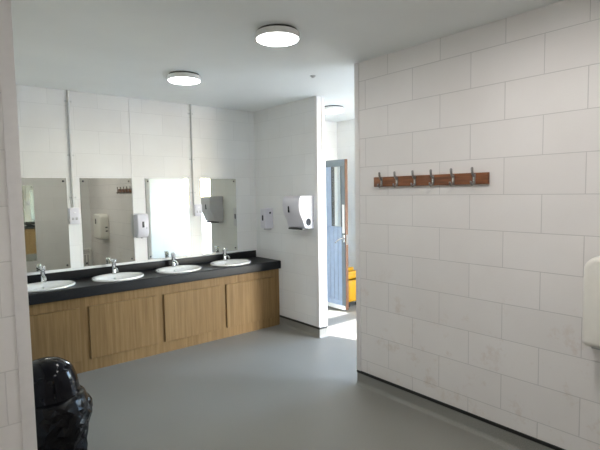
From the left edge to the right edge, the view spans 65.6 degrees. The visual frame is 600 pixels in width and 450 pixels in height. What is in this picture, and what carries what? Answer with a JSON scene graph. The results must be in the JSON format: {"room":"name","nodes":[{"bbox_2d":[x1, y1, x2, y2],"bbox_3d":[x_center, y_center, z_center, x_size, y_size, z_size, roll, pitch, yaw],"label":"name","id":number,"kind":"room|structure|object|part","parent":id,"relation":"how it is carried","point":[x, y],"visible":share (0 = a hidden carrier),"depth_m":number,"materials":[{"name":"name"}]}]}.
{"room":"public restroom","nodes":[
{"label":"public restroom","id":0,"kind":"room"},
{"bbox_2d":[0,82,22,449],"bbox_3d":[-2.182,0.255,1.158,2.594,2.619,0.140,-4,5,-39],"label":"wall","id":1,"kind":"structure","parent":0,"point":[11,438],"depth_m":1.90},
{"bbox_2d":[0,0,36,449],"bbox_3d":[-1.169,0.124,1.927,0.051,2.501,0.058,-4,5,-39],"label":"trim","id":2,"kind":"structure","parent":1,"relation":"attached to","point":[7,66],"depth_m":1.90,"materials":[{"name":"white paint"}]},
{"bbox_2d":[16,84,256,275],"bbox_3d":[-1.761,-0.029,5.029,3.286,2.619,0.140,-4,5,-39],"label":"wall","id":3,"kind":"structure","parent":0,"point":[223,139],"depth_m":4.93,"materials":[{"name":"white tile"}]},
{"bbox_2d":[21,178,70,272],"bbox_3d":[-2.451,-0.001,4.359,0.518,0.876,0.010,-4,5,-39],"label":"wall mirror","id":4,"kind":"object","parent":3,"relation":"attached to","point":[45,208],"visible":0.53,"depth_m":4.40,"materials":[{"name":"white mirror"}]},
{"bbox_2d":[64,90,75,206],"bbox_3d":[-2.219,-0.733,4.500,0.064,1.124,0.026,-4,5,-39],"label":"conduit pipe","id":5,"kind":"object","parent":3,"relation":"attached to","point":[67,91],"visible":1,"depth_m":4.49,"materials":[{"name":"white plastic"}]},
{"bbox_2d":[68,208,79,223],"bbox_3d":[-2.201,-0.088,4.535,0.091,0.157,0.052,-4,5,-39],"label":"switch box","id":6,"kind":"object","parent":3,"relation":"attached to","point":[74,213],"visible":1,"depth_m":4.52,"materials":[{"name":"white plastic"}]},
{"bbox_2d":[80,178,134,266],"bbox_3d":[-1.961,-0.038,4.763,0.506,0.876,0.010,-4,5,-39],"label":"wall mirror","id":7,"kind":"object","parent":3,"relation":"attached to","point":[106,203],"visible":1,"depth_m":4.75,"materials":[{"name":"white mirror"}]},
{"bbox_2d":[128,98,136,262],"bbox_3d":[-1.766,-0.455,4.905,0.012,1.727,0.006,-4,5,-39],"label":"trim","id":8,"kind":"structure","parent":3,"relation":"attached to","point":[128,98],"depth_m":4.90,"materials":[{"name":"white plastic"}]},
{"bbox_2d":[134,214,148,237],"bbox_3d":[-1.678,0.011,4.932,0.126,0.260,0.118,-4,5,-39],"label":"soap dispenser","id":9,"kind":"object","parent":3,"relation":"attached to","point":[141,221],"visible":1,"depth_m":4.89,"materials":[{"name":"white plastic"}]},
{"bbox_2d":[145,179,189,259],"bbox_3d":[-1.464,-0.076,5.173,0.494,0.876,0.010,-4,5,-39],"label":"wall mirror","id":10,"kind":"object","parent":3,"relation":"attached to","point":[167,209],"visible":1,"depth_m":5.17,"materials":[{"name":"white mirror"}]},
{"bbox_2d":[188,104,195,204],"bbox_3d":[-1.232,-0.800,5.315,0.064,1.139,0.026,-4,5,-39],"label":"conduit pipe","id":11,"kind":"object","parent":3,"relation":"attached to","point":[190,113],"visible":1,"depth_m":5.31,"materials":[{"name":"white plastic"}]},
{"bbox_2d":[193,204,201,215],"bbox_3d":[-1.181,-0.172,5.377,0.086,0.136,0.052,-4,5,-39],"label":"switch box","id":12,"kind":"object","parent":3,"relation":"attached to","point":[197,207],"visible":1,"depth_m":5.36,"materials":[{"name":"white plastic"}]},
{"bbox_2d":[200,179,236,253],"bbox_3d":[-0.965,-0.114,5.585,0.474,0.876,0.010,-4,5,-39],"label":"wall mirror","id":13,"kind":"object","parent":3,"relation":"attached to","point":[218,196],"visible":1,"depth_m":5.58,"materials":[{"name":"white mirror"}]},
{"bbox_2d":[11,0,562,121],"bbox_3d":[-0.398,-1.299,3.264,8.600,0.120,6.600,-4,5,-39],"label":"ceiling","id":14,"kind":"structure","parent":0,"point":[123,48],"depth_m":3.11,"materials":[{"name":"paint"}]},
{"bbox_2d":[167,71,200,84],"bbox_3d":[-0.985,-1.247,3.957,0.278,0.062,0.278,-4,5,-39],"label":"ceiling light","id":15,"kind":"object","parent":14,"relation":"attached to","point":[176,77],"visible":1,"depth_m":3.87,"materials":[{"name":"white plastic"}]},
{"bbox_3d":[-0.986,-1.271,3.955,0.250,0.014,0.250,-4,5,-39],"label":"mounting plate","id":16,"kind":"part","parent":15,"relation":"part of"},
{"bbox_2d":[168,77,199,84],"bbox_3d":[-0.985,-1.222,3.959,0.259,0.012,0.259,-4,5,-39],"label":"diffuser","id":17,"kind":"object","parent":15,"relation":"attached to","point":[176,80],"depth_m":3.91,"materials":[{"name":"white plastic"}]},
{"bbox_2d":[255,24,299,45],"bbox_3d":[-0.141,-1.188,2.924,0.278,0.062,0.278,-4,5,-39],"label":"ceiling light","id":18,"kind":"object","parent":14,"relation":"attached to","point":[270,34],"visible":1,"depth_m":2.85,"materials":[{"name":"white plastic"}]},
{"bbox_3d":[-0.142,-1.212,2.923,0.250,0.014,0.250,-4,5,-39],"label":"mounting plate","id":19,"kind":"part","parent":18,"relation":"part of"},
{"bbox_2d":[257,32,297,45],"bbox_3d":[-0.141,-1.163,2.926,0.259,0.012,0.259,-4,5,-39],"label":"diffuser","id":20,"kind":"object","parent":18,"relation":"attached to","point":[265,38],"depth_m":2.88,"materials":[{"name":"white plastic"}]},
{"bbox_2d":[325,105,343,113],"bbox_3d":[0.391,-1.388,5.605,0.278,0.062,0.278,-4,5,-39],"label":"ceiling light","id":21,"kind":"object","parent":14,"relation":"attached to","point":[330,109],"visible":0.8,"depth_m":5.50,"materials":[{"name":"white plastic"}]},
{"bbox_2d":[325,110,342,113],"bbox_3d":[0.392,-1.363,5.607,0.259,0.012,0.259,-4,5,-39],"label":"diffuser","id":22,"kind":"object","parent":21,"relation":"attached to","point":[326,111],"depth_m":5.56,"materials":[{"name":"white plastic"}]},
{"bbox_2d":[254,97,323,326],"bbox_3d":[-0.141,-0.091,5.510,0.108,2.619,1.182,-4,5,-39],"label":"wall","id":23,"kind":"structure","parent":0,"point":[284,134],"depth_m":5.40,"materials":[{"name":"white paint"}]},
{"bbox_2d":[260,208,272,229],"bbox_3d":[-0.405,-0.072,5.647,0.126,0.260,0.100,-4,5,-39],"label":"soap dispenser","id":24,"kind":"object","parent":23,"relation":"attached to","point":[266,214],"visible":1,"depth_m":5.61,"materials":[{"name":"white plastic"}]},
{"bbox_2d":[282,196,313,229],"bbox_3d":[-0.022,-0.136,5.106,0.217,0.370,0.293,-4,5,-39],"label":"dispenser","id":25,"kind":"object","parent":23,"relation":"attached to","point":[298,211],"visible":1,"depth_m":5.02,"materials":[{"name":"white plastic"}]},
{"bbox_2d":[279,317,318,338],"bbox_3d":[-0.025,1.181,5.375,0.034,0.098,0.718,-4,5,-39],"label":"baseboard","id":26,"kind":"structure","parent":23,"relation":"attached to","point":[304,329],"depth_m":5.36,"materials":[{"name":"grey plastic"}]},
{"bbox_2d":[280,315,318,328],"bbox_3d":[-0.017,1.120,5.379,0.009,0.022,0.718,-4,5,-39],"label":"trim","id":27,"kind":"structure","parent":23,"relation":"attached to","point":[297,321],"depth_m":5.36,"materials":[{"name":"black plastic"}]},
{"bbox_2d":[314,96,327,327],"bbox_3d":[0.229,-0.124,5.059,0.115,2.501,0.039,-4,5,-39],"label":"trim","id":28,"kind":"structure","parent":23,"relation":"attached to","point":[319,101],"depth_m":5.04,"materials":[{"name":"white paint"}]},
{"bbox_2d":[319,328,327,338],"bbox_3d":[0.267,1.193,5.130,0.112,0.098,0.034,-4,5,-39],"label":"baseboard","id":29,"kind":"object","parent":23,"relation":"attached to","point":[322,332],"visible":1,"depth_m":5.13,"materials":[{"name":"grey plastic"}]},
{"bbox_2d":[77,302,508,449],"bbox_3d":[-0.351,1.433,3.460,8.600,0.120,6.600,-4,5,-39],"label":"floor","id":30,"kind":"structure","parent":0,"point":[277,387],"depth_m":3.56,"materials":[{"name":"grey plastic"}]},
{"bbox_2d":[32,356,92,449],"bbox_3d":[-1.447,1.106,2.734,0.436,0.673,0.481,-4,5,-39],"label":"waste bin","id":31,"kind":"object","parent":30,"relation":"on","point":[63,407],"visible":0.65,"depth_m":2.59,"materials":[{"name":"black plastic"}]},
{"bbox_3d":[-1.472,0.891,2.694,0.362,0.238,0.362,-4,5,-39],"label":"lid","id":32,"kind":"part","parent":31,"relation":"part of","materials":[{"name":"black plastic"}]},
{"bbox_2d":[29,269,279,373],"bbox_3d":[-1.533,0.945,4.853,2.989,0.694,0.447,-4,5,-39],"label":"vanity cabinet","id":33,"kind":"object","parent":30,"relation":"on","point":[99,331],"visible":0.93,"depth_m":4.62,"materials":[{"name":"brown wood"}]},
{"bbox_3d":[-2.228,1.008,4.001,0.636,0.487,0.018,-4,5,-39],"label":"door","id":34,"kind":"part","parent":33,"relation":"part of","materials":[{"name":"brown wood"}]},
{"bbox_3d":[-1.677,0.966,4.456,0.634,0.487,0.018,-4,5,-39],"label":"door","id":35,"kind":"part","parent":33,"relation":"part of","materials":[{"name":"brown wood"}]},
{"bbox_2d":[27,250,280,304],"bbox_3d":[-1.541,0.507,4.823,2.989,0.180,0.503,-4,5,-39],"label":"countertop","id":36,"kind":"structure","parent":33,"relation":"on","point":[84,286],"depth_m":4.70,"materials":[{"name":"black stone"}]},
{"bbox_2d":[40,266,46,282],"bbox_3d":[-2.362,0.458,4.290,0.054,0.156,0.142,-4,5,-39],"label":"tap","id":37,"kind":"object","parent":36,"relation":"on","point":[42,268],"visible":1,"depth_m":4.31,"materials":[{"name":"silver metal"}]},
{"bbox_2d":[28,280,75,291],"bbox_3d":[-2.296,0.616,4.206,0.494,0.152,0.420,-4,5,-39],"label":"basin","id":38,"kind":"object","parent":36,"relation":"in","point":[58,284],"visible":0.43,"depth_m":4.29,"materials":[{"name":"white ceramic"}]},
{"bbox_2d":[111,258,118,273],"bbox_3d":[-1.865,0.421,4.700,0.054,0.156,0.142,-4,5,-39],"label":"tap","id":39,"kind":"object","parent":36,"relation":"on","point":[115,270],"visible":1,"depth_m":4.71,"materials":[{"name":"silver metal"}]},
{"bbox_2d":[91,272,143,281],"bbox_3d":[-1.799,0.579,4.616,0.494,0.152,0.420,-4,5,-39],"label":"basin","id":40,"kind":"object","parent":36,"relation":"in","point":[121,276],"visible":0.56,"depth_m":4.68,"materials":[{"name":"white ceramic"}]},
{"bbox_2d":[171,252,178,266],"bbox_3d":[-1.370,0.383,5.109,0.054,0.156,0.142,-4,5,-39],"label":"tap","id":41,"kind":"object","parent":36,"relation":"on","point":[174,262],"visible":1,"depth_m":5.12,"materials":[{"name":"silver metal"}]},
{"bbox_2d":[156,265,201,273],"bbox_3d":[-1.304,0.541,5.024,0.494,0.152,0.420,-4,5,-39],"label":"basin","id":42,"kind":"object","parent":36,"relation":"in","point":[179,268],"visible":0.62,"depth_m":5.09,"materials":[{"name":"white ceramic"}]},
{"bbox_2d":[223,247,229,260],"bbox_3d":[-0.872,0.345,5.520,0.054,0.156,0.142,-4,5,-39],"label":"tap","id":43,"kind":"object","parent":36,"relation":"on","point":[224,248],"visible":1,"depth_m":5.53,"materials":[{"name":"silver metal"}]},
{"bbox_2d":[210,259,250,265],"bbox_3d":[-0.806,0.503,5.436,0.494,0.152,0.420,-4,5,-39],"label":"basin","id":44,"kind":"object","parent":36,"relation":"in","point":[229,262],"visible":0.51,"depth_m":5.51,"materials":[{"name":"white ceramic"}]},
{"bbox_3d":[-1.125,0.924,4.911,0.640,0.487,0.018,-4,5,-39],"label":"door","id":45,"kind":"part","parent":33,"relation":"part of","materials":[{"name":"brown wood"}]},
{"bbox_3d":[-0.569,0.882,5.370,0.643,0.487,0.018,-4,5,-39],"label":"door","id":46,"kind":"part","parent":33,"relation":"part of","materials":[{"name":"brown wood"}]},
{"bbox_2d":[348,267,355,306],"bbox_3d":[0.662,0.867,6.570,0.310,0.530,0.356,-4,5,-39],"label":"bucket","id":47,"kind":"object","parent":30,"relation":"on","point":[351,272],"visible":0.24,"depth_m":6.45,"materials":[{"name":"yellow plastic"}]},
{"bbox_2d":[325,121,336,160],"bbox_3d":[-0.017,-0.166,6.533,1.392,2.619,0.140,-4,5,-39],"label":"wall","id":48,"kind":"structure","parent":0,"point":[330,127],"depth_m":6.77,"materials":[{"name":"white paint"}]},
{"bbox_2d":[325,159,348,309],"bbox_3d":[0.395,0.124,6.367,0.108,2.000,0.636,-4,5,-39],"label":"door","id":49,"kind":"structure","parent":48,"relation":"in","point":[336,170],"depth_m":6.26,"materials":[{"name":"blue wood"}]},
{"bbox_3d":[0.468,0.513,6.349,0.010,0.994,0.301,-4,5,-39],"label":"board panel","id":50,"kind":"part","parent":49,"relation":"part of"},
{"bbox_3d":[0.398,-0.831,6.325,0.038,0.090,0.620,-4,5,-39],"label":"rail","id":51,"kind":"part","parent":49,"relation":"part of","materials":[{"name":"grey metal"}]},
{"bbox_3d":[0.484,1.065,6.395,0.038,0.115,0.309,-4,5,-39],"label":"rail","id":52,"kind":"part","parent":49,"relation":"part of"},
{"bbox_3d":[0.493,-0.379,6.228,0.006,0.798,0.156,-4,5,-39],"label":"glass pane","id":53,"kind":"part","parent":49,"relation":"part of","materials":[{"name":"white"}]},
{"bbox_3d":[0.572,-0.079,6.149,0.005,0.380,0.040,-4,5,-39],"label":"push plate","id":54,"kind":"part","parent":49,"relation":"part of","materials":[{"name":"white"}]},
{"bbox_2d":[337,119,355,301],"bbox_3d":[2.352,-0.149,5.735,1.240,2.619,4.390,-4,5,-39],"label":"wall","id":55,"kind":"structure","parent":0,"point":[345,129],"depth_m":6.71,"materials":[{"name":"white paint"}]},
{"bbox_2d":[359,0,599,449],"bbox_3d":[1.472,0.085,2.665,0.100,2.619,3.050,-4,5,-39],"label":"wall","id":56,"kind":"structure","parent":0,"point":[472,296],"depth_m":2.90,"materials":[{"name":"white tile"}]},
{"bbox_2d":[354,63,360,370],"bbox_3d":[0.509,-0.040,3.818,0.111,2.501,0.044,-4,5,-39],"label":"trim","id":57,"kind":"structure","parent":56,"relation":"attached to","point":[356,65],"depth_m":3.78,"materials":[{"name":"white plastic"}]},
{"bbox_2d":[374,167,489,187],"bbox_3d":[0.859,-0.325,3.240,0.069,0.119,0.935,-4,5,-39],"label":"coat rack","id":58,"kind":"object","parent":56,"relation":"attached to","point":[472,178],"visible":1,"depth_m":3.18,"materials":[{"name":"brown wood"}]},
{"bbox_2d":[355,372,553,449],"bbox_3d":[1.398,1.343,2.766,0.034,0.098,2.910,-4,5,-39],"label":"baseboard","id":59,"kind":"structure","parent":56,"relation":"attached to","point":[496,435],"depth_m":3.21,"materials":[{"name":"grey plastic"}]},
{"bbox_2d":[357,370,564,449],"bbox_3d":[1.406,1.282,2.770,0.009,0.022,2.910,-4,5,-39],"label":"trim","id":60,"kind":"structure","parent":56,"relation":"attached to","point":[513,431],"depth_m":3.10,"materials":[{"name":"black plastic"}]},
{"bbox_2d":[582,256,599,349],"bbox_3d":[1.641,0.402,2.278,0.168,0.480,0.432,-4,5,-39],"label":"dispenser","id":61,"kind":"object","parent":56,"relation":"attached to","point":[590,321],"visible":1,"depth_m":2.35,"materials":[{"name":"beige plastic"}]}
]}

